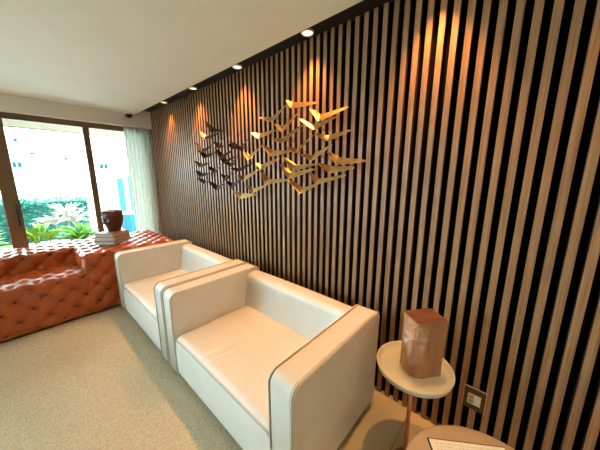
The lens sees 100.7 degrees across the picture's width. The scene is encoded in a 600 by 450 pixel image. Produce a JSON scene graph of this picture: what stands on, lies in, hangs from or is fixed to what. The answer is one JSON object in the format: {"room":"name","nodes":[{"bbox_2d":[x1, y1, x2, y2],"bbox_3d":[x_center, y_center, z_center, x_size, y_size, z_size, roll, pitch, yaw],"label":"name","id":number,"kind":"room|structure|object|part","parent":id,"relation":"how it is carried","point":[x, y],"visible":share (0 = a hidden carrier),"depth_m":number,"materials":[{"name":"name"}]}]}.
{"room":"living room","nodes":[
{"label":"living room","id":0,"kind":"room"},
{"bbox_2d":[0,0,362,113],"bbox_3d":[-2.018,-0.908,-0.314,6.650,0.121,5.522,10,15,41],"label":"ceiling","id":1,"kind":"structure","parent":0,"point":[133,56],"depth_m":1.69,"materials":[{"name":"paint"}]},
{"bbox_2d":[124,111,132,117],"bbox_3d":[-2.468,-1.580,3.576,0.110,0.077,0.110,10,15,41],"label":"security camera","id":2,"kind":"object","parent":1,"relation":"attached to","point":[127,114],"visible":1,"depth_m":3.54,"materials":[{"name":"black plastic"}]},
{"bbox_2d":[150,0,599,449],"bbox_3d":[-0.022,-0.128,2.140,6.650,2.495,0.090,10,15,41],"label":"wall","id":3,"kind":"structure","parent":0,"point":[474,201],"depth_m":1.36,"materials":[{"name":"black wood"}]},
{"bbox_2d":[194,121,252,189],"bbox_3d":[-0.829,-0.731,2.615,1.135,0.735,0.114,10,15,41],"label":"bird sculpture","id":4,"kind":"object","parent":3,"relation":"attached to","point":[232,145],"visible":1,"depth_m":2.59,"materials":[{"name":"black metal"}]},
{"bbox_2d":[232,64,241,68],"bbox_3d":[-0.560,-1.410,2.216,0.090,0.011,0.090,10,15,41],"label":"recessed light","id":5,"kind":"object","parent":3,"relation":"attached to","point":[237,66],"visible":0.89,"depth_m":2.21,"materials":[{"name":"white"}]},
{"bbox_2d":[143,0,393,111],"bbox_3d":[0.019,-1.340,1.711,6.350,0.050,0.277,10,15,41],"label":"trim","id":6,"kind":"structure","parent":3,"relation":"attached to","point":[351,13],"depth_m":1.82,"materials":[{"name":"black paint"}]},
{"bbox_2d":[233,100,366,198],"bbox_3d":[-0.106,-0.568,1.986,1.429,0.781,0.125,10,15,41],"label":"bird sculpture","id":7,"kind":"object","parent":3,"relation":"attached to","point":[337,160],"visible":1,"depth_m":1.84,"materials":[{"name":"gold metal"}]},
{"bbox_2d":[301,28,313,36],"bbox_3d":[0.051,-1.303,1.685,0.090,0.011,0.090,10,15,41],"label":"recessed light","id":8,"kind":"object","parent":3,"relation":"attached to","point":[309,32],"visible":0.9,"depth_m":1.68,"materials":[{"name":"white"}]},
{"bbox_2d":[462,384,486,414],"bbox_3d":[0.971,0.974,1.387,0.104,0.136,0.014,10,15,41],"label":"wall socket","id":9,"kind":"object","parent":3,"relation":"attached to","point":[473,398],"visible":1,"depth_m":1.38,"materials":[{"name":"gold metal"}]},
{"bbox_2d":[337,385,440,449],"bbox_3d":[-1.933,1.558,0.282,6.650,0.101,5.800,10,15,41],"label":"floor","id":10,"kind":"structure","parent":0,"point":[381,425],"depth_m":1.56,"materials":[{"name":"stone"}]},
{"bbox_2d":[0,305,242,449],"bbox_3d":[-2.447,1.292,1.321,3.760,0.014,4.520,10,15,41],"label":"carpet","id":11,"kind":"object","parent":10,"relation":"on","point":[96,381],"visible":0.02,"depth_m":1.75,"materials":[{"name":"beige carpet"}]},
{"bbox_2d":[0,229,172,342],"bbox_3d":[-3.301,0.742,2.245,0.935,0.700,3.900,10,15,41],"label":"tufted sofa","id":12,"kind":"object","parent":11,"relation":"on","point":[42,287],"visible":0.76,"depth_m":2.65,"materials":[{"name":"orange leather"}]},
{"bbox_3d":[-3.579,0.727,2.302,0.440,0.686,2.380,10,15,41],"label":"backrest","id":13,"kind":"part","parent":12,"relation":"part of","materials":[{"name":"orange leather"}]},
{"bbox_3d":[-3.245,0.876,2.029,0.535,0.500,2.380,10,15,41],"label":"seat","id":14,"kind":"part","parent":12,"relation":"part of","materials":[{"name":"orange leather"}]},
{"bbox_2d":[94,236,130,244],"bbox_3d":[-2.320,0.189,3.088,0.245,0.045,0.285,0,11,0],"label":"book","id":15,"kind":"object","parent":12,"relation":"on","point":[127,237],"visible":0.67,"depth_m":2.96,"materials":[{"name":"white paper"}]},
{"bbox_2d":[95,233,129,240],"bbox_3d":[-2.320,0.144,3.079,0.238,0.045,0.276,0,11,-3],"label":"book","id":16,"kind":"object","parent":15,"relation":"on","point":[119,237],"visible":0.7,"depth_m":2.95,"materials":[{"name":"grey paper"}]},
{"bbox_2d":[94,229,128,236],"bbox_3d":[-2.320,0.099,3.071,0.228,0.045,0.265,0,11,2],"label":"book","id":17,"kind":"object","parent":16,"relation":"on","point":[105,233],"visible":0.85,"depth_m":3.00,"materials":[{"name":"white paper"}]},
{"bbox_2d":[101,209,122,231],"bbox_3d":[-2.317,-0.056,3.081,0.208,0.255,0.227,10,15,41],"label":"vase","id":18,"kind":"object","parent":17,"relation":"on","point":[112,219],"visible":1,"depth_m":3.02,"materials":[{"name":"brown ceramic"}]},
{"bbox_3d":[-2.328,0.526,3.321,0.935,0.690,0.965,10,15,41],"label":"armrest","id":19,"kind":"part","parent":12,"relation":"part of","materials":[{"name":"orange leather"}]},
{"bbox_2d":[114,239,246,362],"bbox_3d":[-1.281,0.668,2.658,1.345,0.696,0.812,10,15,41],"label":"armchair","id":20,"kind":"object","parent":11,"relation":"on","point":[143,273],"visible":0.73,"depth_m":2.71,"materials":[{"name":"beige leather"}]},
{"bbox_3d":[-1.726,0.568,3.041,0.155,0.640,0.800,10,15,41],"label":"armrest","id":21,"kind":"part","parent":20,"relation":"part of","materials":[{"name":"beige leather"}]},
{"bbox_3d":[-1.334,0.804,2.625,1.033,0.341,0.638,10,15,41],"label":"seat","id":22,"kind":"part","parent":20,"relation":"part of","materials":[{"name":"beige leather"}]},
{"bbox_3d":[-0.836,0.724,2.267,0.155,0.640,0.800,10,15,41],"label":"armrest","id":23,"kind":"part","parent":20,"relation":"part of","materials":[{"name":"beige leather"}]},
{"bbox_3d":[-1.077,0.614,2.882,1.035,0.616,0.185,10,15,41],"label":"backrest","id":24,"kind":"part","parent":20,"relation":"part of","materials":[{"name":"beige leather"}]},
{"bbox_2d":[162,263,379,449],"bbox_3d":[-0.266,0.846,1.775,1.345,0.696,0.812,10,15,41],"label":"armchair","id":25,"kind":"object","parent":11,"relation":"on","point":[281,364],"visible":1,"depth_m":1.53,"materials":[{"name":"beige leather"}]},
{"bbox_3d":[-0.711,0.746,2.158,0.155,0.640,0.800,10,15,41],"label":"armrest","id":26,"kind":"part","parent":25,"relation":"part of","materials":[{"name":"beige leather"}]},
{"bbox_3d":[-0.319,0.983,1.742,1.033,0.341,0.638,10,15,41],"label":"seat","id":27,"kind":"part","parent":25,"relation":"part of","materials":[{"name":"beige leather"}]},
{"bbox_3d":[-0.062,0.792,1.999,1.035,0.616,0.185,10,15,41],"label":"backrest","id":28,"kind":"part","parent":25,"relation":"part of","materials":[{"name":"beige leather"}]},
{"bbox_3d":[0.179,0.902,1.384,0.155,0.640,0.800,10,15,41],"label":"armrest","id":29,"kind":"part","parent":25,"relation":"part of","materials":[{"name":"beige leather"}]},
{"bbox_2d":[376,341,454,449],"bbox_3d":[0.597,1.013,1.350,0.394,0.568,0.404,10,15,41],"label":"side table","id":30,"kind":"object","parent":10,"relation":"on","point":[388,354],"visible":0.76,"depth_m":1.26,"materials":[{"name":"ceramic"}]},
{"bbox_2d":[376,341,454,398],"bbox_3d":[0.600,0.750,1.314,0.376,0.038,0.376,10,15,41],"label":"tray","id":31,"kind":"object","parent":30,"relation":"on","point":[388,355],"depth_m":1.25,"materials":[{"name":"wood"}]},
{"bbox_2d":[400,308,446,378],"bbox_3d":[0.620,0.610,1.280,0.189,0.305,0.138,-2,11,-9],"label":"block","id":32,"kind":"object","parent":30,"relation":"on","point":[424,330],"visible":1,"depth_m":1.23,"materials":[{"name":"brown wood"}]},
{"bbox_2d":[406,425,514,449],"bbox_3d":[0.653,1.169,0.869,0.588,0.450,0.588,10,15,41],"label":"round table","id":33,"kind":"object","parent":10,"relation":"on","point":[447,432],"visible":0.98,"depth_m":1.06,"materials":[{"name":"beige wood"}]},
{"bbox_2d":[427,437,505,449],"bbox_3d":[0.672,0.922,0.931,0.299,0.009,0.209,2,11,7],"label":"magazine","id":34,"kind":"object","parent":33,"relation":"on","point":[434,443],"visible":1,"depth_m":1.01,"materials":[{"name":"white paper"}]},
{"bbox_2d":[434,442,492,449],"bbox_3d":[0.673,0.909,0.976,0.247,0.001,0.076,2,11,7],"label":"print","id":35,"kind":"object","parent":34,"relation":"on","point":[437,445],"depth_m":1.01,"materials":[{"name":"white paper"}]},
{"bbox_3d":[-4.367,-1.242,1.884,0.190,0.233,5.728,10,15,41],"label":"wall","id":36,"kind":"structure","parent":0,"visible":0},
{"bbox_2d":[0,112,122,248],"bbox_3d":[-4.330,-0.014,2.105,0.090,2.262,5.708,10,15,41],"label":"window","id":37,"kind":"structure","parent":36,"relation":"in","point":[8,189],"depth_m":3.06,"materials":[{"name":"brown wood"}]},
{"bbox_3d":[-3.451,-0.115,3.042,0.021,0.260,0.024,10,15,41],"label":"handle","id":38,"kind":"part","parent":37,"relation":"part of","materials":[{"name":"brown metal"}]},
{"bbox_2d":[2,119,123,137],"bbox_3d":[-4.473,-1.398,2.952,1.400,0.075,7.200,10,15,41],"label":"trim","id":39,"kind":"structure","parent":36,"relation":"attached to","point":[12,123],"depth_m":3.99,"materials":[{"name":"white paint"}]},
{"bbox_2d":[0,93,151,129],"bbox_3d":[-4.255,-1.179,1.795,0.110,0.179,5.728,10,15,41],"label":"trim","id":40,"kind":"structure","parent":36,"relation":"attached to","point":[9,103],"depth_m":3.17,"materials":[{"name":"paint"}]},
{"bbox_2d":[123,126,161,234],"bbox_3d":[-2.485,-0.387,4.003,0.049,2.223,0.365,10,15,41],"label":"curtain","id":41,"kind":"object","parent":36,"relation":"hanging from","point":[138,143],"visible":0.75,"depth_m":3.93,"materials":[{"name":"white fabric"}]},
{"bbox_2d":[136,111,149,116],"bbox_3d":[-2.420,-1.700,3.799,0.110,0.071,0.201,10,15,41],"label":"trim","id":42,"kind":"structure","parent":36,"relation":"attached to","point":[143,113],"depth_m":3.78,"materials":[{"name":"paint"}]},
{"label":"outside","id":43,"kind":"structure","parent":0,"visible":0},
{"bbox_2d":[0,187,129,249],"bbox_3d":[-22.564,-3.016,23.212,55.250,0.130,85.000,10,15,41],"label":"ground","id":44,"kind":"structure","parent":43,"point":[108,196],"depth_m":19.21,"materials":[{"name":"white"}]},
{"bbox_2d":[2,238,88,251],"bbox_3d":[-5.302,0.775,3.821,2.500,0.080,4.350,10,15,41],"label":"planting bed","id":45,"kind":"object","parent":44,"relation":"on","point":[87,238],"depth_m":5.23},
{"bbox_2d":[0,230,12,250],"bbox_3d":[-4.621,0.413,3.691,0.736,0.689,0.743,10,15,41],"label":"leaf plant","id":46,"kind":"object","parent":45,"relation":"on","point":[6,246],"visible":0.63,"depth_m":3.79,"materials":[{"name":"green plant"}]},
{"bbox_2d":[26,222,66,245],"bbox_3d":[-4.027,0.352,3.902,0.599,0.728,0.596,10,15,41],"label":"leaf plant","id":47,"kind":"object","parent":45,"relation":"on","point":[33,234],"visible":0.84,"depth_m":3.85,"materials":[{"name":"green plant"}]},
{"bbox_3d":[-4.021,0.431,3.920,0.207,0.566,0.205,10,15,41],"label":"stem","id":48,"kind":"part","parent":47,"relation":"part of","materials":[{"name":"green plant"}]},
{"bbox_2d":[29,202,90,241],"bbox_3d":[-4.895,-0.002,5.156,1.035,0.930,0.684,-5,12,-26],"label":"shrub","id":49,"kind":"object","parent":45,"relation":"on","point":[66,211],"visible":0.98,"depth_m":5.12,"materials":[{"name":"plant"}]},
{"bbox_3d":[-4.889,0.123,5.223,0.348,0.658,0.069,-4,12,-18],"label":"stem","id":50,"kind":"part","parent":49,"relation":"part of","materials":[{"name":"green plant"}]},
{"bbox_2d":[51,220,97,242],"bbox_3d":[-4.133,0.232,4.668,0.821,0.664,0.887,10,15,41],"label":"leaf plant","id":51,"kind":"object","parent":45,"relation":"on","point":[72,234],"visible":0.79,"depth_m":4.58,"materials":[{"name":"green plant"}]},
{"bbox_2d":[0,195,94,245],"bbox_3d":[-7.454,0.093,4.728,0.804,1.053,5.483,10,15,41],"label":"hedge","id":52,"kind":"object","parent":44,"relation":"on","point":[32,209],"visible":0.58,"depth_m":5.87,"materials":[{"name":"teal plant"}]},
{"bbox_2d":[4,127,128,189],"bbox_3d":[-27.810,-16.827,30.695,6.040,24.020,77.000,10,15,41],"label":"apartment building","id":53,"kind":"structure","parent":44,"relation":"on","point":[40,159],"depth_m":28.49,"materials":[{"name":"white"}]},
{"bbox_3d":[-29.673,-6.306,26.064,0.040,0.640,0.660,10,15,41],"label":"pane","id":54,"kind":"part","parent":53,"relation":"part of","materials":[{"name":"blue glass"}]},
{"bbox_3d":[-24.811,-7.409,31.432,0.040,0.640,0.858,10,15,41],"label":"pane","id":55,"kind":"part","parent":53,"relation":"part of","materials":[{"name":"blue glass"}]},
{"bbox_2d":[115,178,127,210],"bbox_3d":[-4.772,-0.515,6.706,0.040,1.490,0.180,10,15,41],"label":"screen panel","id":56,"kind":"object","parent":44,"relation":"on","point":[120,187],"visible":0.73,"depth_m":6.63,"materials":[{"name":"teal glass"}]},
{"bbox_2d":[122,210,135,232],"bbox_3d":[-3.679,0.073,5.622,0.440,0.765,0.530,10,15,41],"label":"swimming pool","id":57,"kind":"object","parent":44,"relation":"on","point":[128,216],"visible":0.14,"depth_m":5.35,"materials":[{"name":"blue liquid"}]},
{"bbox_3d":[-3.678,-0.290,5.550,0.440,0.025,0.530,10,15,41],"label":"lid","id":58,"kind":"part","parent":57,"relation":"part of","materials":[{"name":"white plastic"}]},
{"bbox_2d":[126,175,133,210],"bbox_3d":[-4.610,-0.590,6.878,0.040,1.570,0.170,10,15,41],"label":"screen panel","id":59,"kind":"object","parent":44,"relation":"on","point":[127,176],"visible":0.3,"depth_m":6.77,"materials":[{"name":"teal"}]}
]}

